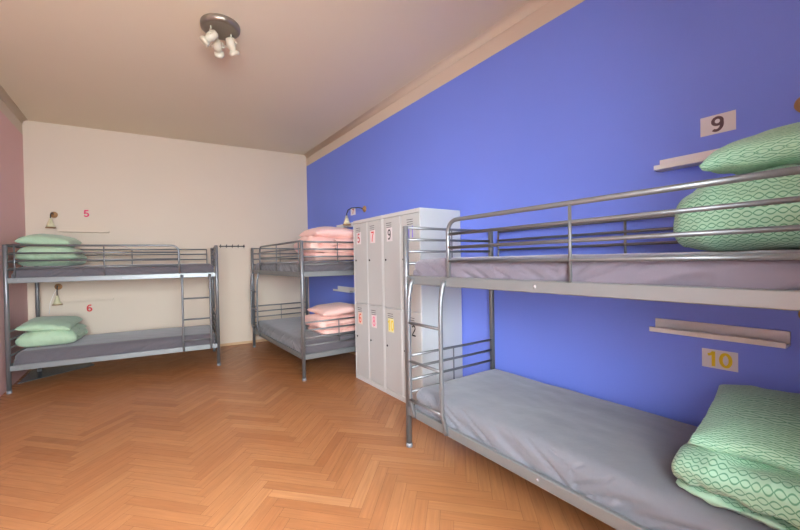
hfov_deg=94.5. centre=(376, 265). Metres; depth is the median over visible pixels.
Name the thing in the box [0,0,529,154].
ceiling
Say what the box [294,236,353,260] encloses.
duvet
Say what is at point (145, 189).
wall
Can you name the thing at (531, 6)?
trim
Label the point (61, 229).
ledge
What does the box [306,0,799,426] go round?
wall
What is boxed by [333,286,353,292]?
ledge
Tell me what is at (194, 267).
mattress
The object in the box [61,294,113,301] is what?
ledge
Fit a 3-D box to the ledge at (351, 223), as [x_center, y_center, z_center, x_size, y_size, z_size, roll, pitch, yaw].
[-0.508,-0.580,5.461,0.093,0.068,0.540,-2,1,-33]
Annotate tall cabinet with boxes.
[353,215,384,391]
[382,207,462,403]
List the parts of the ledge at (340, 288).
panel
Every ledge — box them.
[57,227,108,232]
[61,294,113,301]
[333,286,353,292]
[337,222,352,227]
[649,318,790,348]
[654,148,718,171]
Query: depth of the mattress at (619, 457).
1.85 m
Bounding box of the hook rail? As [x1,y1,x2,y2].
[219,244,244,247]
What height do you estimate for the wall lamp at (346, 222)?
0.264 m
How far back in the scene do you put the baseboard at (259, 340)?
6.16 m
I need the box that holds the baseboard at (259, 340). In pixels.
[220,339,267,346]
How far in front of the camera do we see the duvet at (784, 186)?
1.26 m
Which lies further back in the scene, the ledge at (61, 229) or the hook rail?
the hook rail
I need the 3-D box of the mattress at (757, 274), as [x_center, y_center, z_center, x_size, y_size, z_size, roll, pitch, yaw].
[1.150,0.024,2.033,0.890,0.174,2.011,-2,1,-33]
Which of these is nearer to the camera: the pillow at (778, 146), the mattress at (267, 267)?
the pillow at (778, 146)
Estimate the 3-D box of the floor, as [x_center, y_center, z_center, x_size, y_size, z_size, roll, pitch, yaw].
[-1.130,1.340,3.035,4.180,0.020,7.205,-2,1,-33]
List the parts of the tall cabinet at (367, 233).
door, door, door, door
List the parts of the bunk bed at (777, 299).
post, ladder rail, ladder rail, post, rail, rail, guard rail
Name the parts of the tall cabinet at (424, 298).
door, door, frame, door, door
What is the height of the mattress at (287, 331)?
0.194 m
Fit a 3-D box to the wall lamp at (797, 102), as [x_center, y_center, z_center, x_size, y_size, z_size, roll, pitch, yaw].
[1.960,-0.662,1.578,0.117,0.234,0.256,-2,1,-33]
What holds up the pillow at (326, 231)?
on the duvet at (310, 238)
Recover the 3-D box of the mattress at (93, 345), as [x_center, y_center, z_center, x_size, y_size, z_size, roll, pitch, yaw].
[-3.222,1.002,4.816,2.011,0.194,0.885,-1,1,-27]
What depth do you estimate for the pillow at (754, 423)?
1.32 m
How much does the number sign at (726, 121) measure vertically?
0.100 m
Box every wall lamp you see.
[45,212,57,227]
[49,284,62,313]
[343,206,365,225]
[794,97,799,111]
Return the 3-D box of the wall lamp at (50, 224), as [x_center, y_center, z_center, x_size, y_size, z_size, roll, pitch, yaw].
[-4.316,-0.608,4.902,0.111,0.234,0.226,-1,1,-29]
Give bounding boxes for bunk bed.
[2,244,220,393]
[250,240,355,380]
[403,165,799,529]
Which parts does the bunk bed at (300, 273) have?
ladder rail, post, ladder rail, rail, rail, guard rail, post, post, rail, rail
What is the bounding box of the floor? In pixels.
[0,341,615,529]
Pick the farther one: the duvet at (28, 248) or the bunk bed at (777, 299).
the duvet at (28, 248)
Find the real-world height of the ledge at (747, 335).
0.068 m
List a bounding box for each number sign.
[351,208,355,214]
[700,110,735,136]
[702,348,737,371]
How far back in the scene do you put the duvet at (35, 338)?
4.17 m
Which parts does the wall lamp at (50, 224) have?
lamp shade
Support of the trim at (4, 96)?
attached to the wall at (12, 201)
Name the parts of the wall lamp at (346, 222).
lamp shade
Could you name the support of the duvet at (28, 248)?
on the mattress at (194, 267)
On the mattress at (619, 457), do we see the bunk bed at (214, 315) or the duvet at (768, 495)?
the duvet at (768, 495)
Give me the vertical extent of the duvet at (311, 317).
0.241 m
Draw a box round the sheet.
[18,363,93,383]
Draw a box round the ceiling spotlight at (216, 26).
[199,13,239,58]
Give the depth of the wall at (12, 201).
4.33 m
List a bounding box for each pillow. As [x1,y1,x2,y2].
[14,316,82,331]
[15,234,81,247]
[299,226,352,237]
[307,302,354,316]
[688,384,799,474]
[699,122,799,174]
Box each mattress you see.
[11,263,213,277]
[13,325,214,364]
[254,261,353,271]
[256,317,355,353]
[413,249,799,289]
[414,369,776,529]
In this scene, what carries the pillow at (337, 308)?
on the duvet at (311, 317)
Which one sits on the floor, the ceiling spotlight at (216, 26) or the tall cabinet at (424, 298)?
the tall cabinet at (424, 298)
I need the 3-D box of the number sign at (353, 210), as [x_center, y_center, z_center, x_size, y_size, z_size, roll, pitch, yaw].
[-0.342,-0.767,5.277,0.002,0.100,0.142,-2,1,-33]
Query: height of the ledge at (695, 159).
0.068 m
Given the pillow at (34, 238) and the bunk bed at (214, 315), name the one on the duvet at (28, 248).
the pillow at (34, 238)
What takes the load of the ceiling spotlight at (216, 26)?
attached to the ceiling
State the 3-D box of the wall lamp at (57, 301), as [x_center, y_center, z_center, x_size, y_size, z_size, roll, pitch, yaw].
[-4.314,0.451,4.953,0.158,0.402,0.141,-1,1,-29]
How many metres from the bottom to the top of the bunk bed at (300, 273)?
1.596 m
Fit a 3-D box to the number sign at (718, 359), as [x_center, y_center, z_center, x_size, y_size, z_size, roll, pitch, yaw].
[1.816,0.501,1.958,0.002,0.100,0.145,-2,1,-33]
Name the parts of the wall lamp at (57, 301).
lamp shade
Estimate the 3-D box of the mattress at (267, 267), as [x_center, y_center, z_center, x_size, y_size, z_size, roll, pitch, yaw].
[-1.039,0.028,5.287,0.886,0.171,2.010,-2,1,-33]
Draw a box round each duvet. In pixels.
[15,246,86,265]
[15,323,87,346]
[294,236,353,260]
[305,312,354,334]
[671,443,799,529]
[673,164,799,250]
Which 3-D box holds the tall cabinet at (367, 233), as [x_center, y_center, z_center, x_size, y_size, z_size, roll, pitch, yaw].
[0.108,0.391,4.142,0.495,1.806,0.602,-2,1,-33]
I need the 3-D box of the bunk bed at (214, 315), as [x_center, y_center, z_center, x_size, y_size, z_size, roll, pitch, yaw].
[-3.223,0.550,4.793,2.110,1.596,0.994,-1,1,-27]
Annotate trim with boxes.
[0,85,26,122]
[304,0,551,158]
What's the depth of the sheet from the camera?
4.75 m
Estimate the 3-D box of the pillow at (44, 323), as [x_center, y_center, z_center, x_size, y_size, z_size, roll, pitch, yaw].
[-3.873,0.700,4.399,0.481,0.166,0.599,-1,1,-27]
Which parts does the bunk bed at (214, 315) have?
post, post, guard rail, rail, rail, ladder rail, ladder rail, post, post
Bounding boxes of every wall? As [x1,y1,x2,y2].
[0,98,27,395]
[22,120,309,343]
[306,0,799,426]

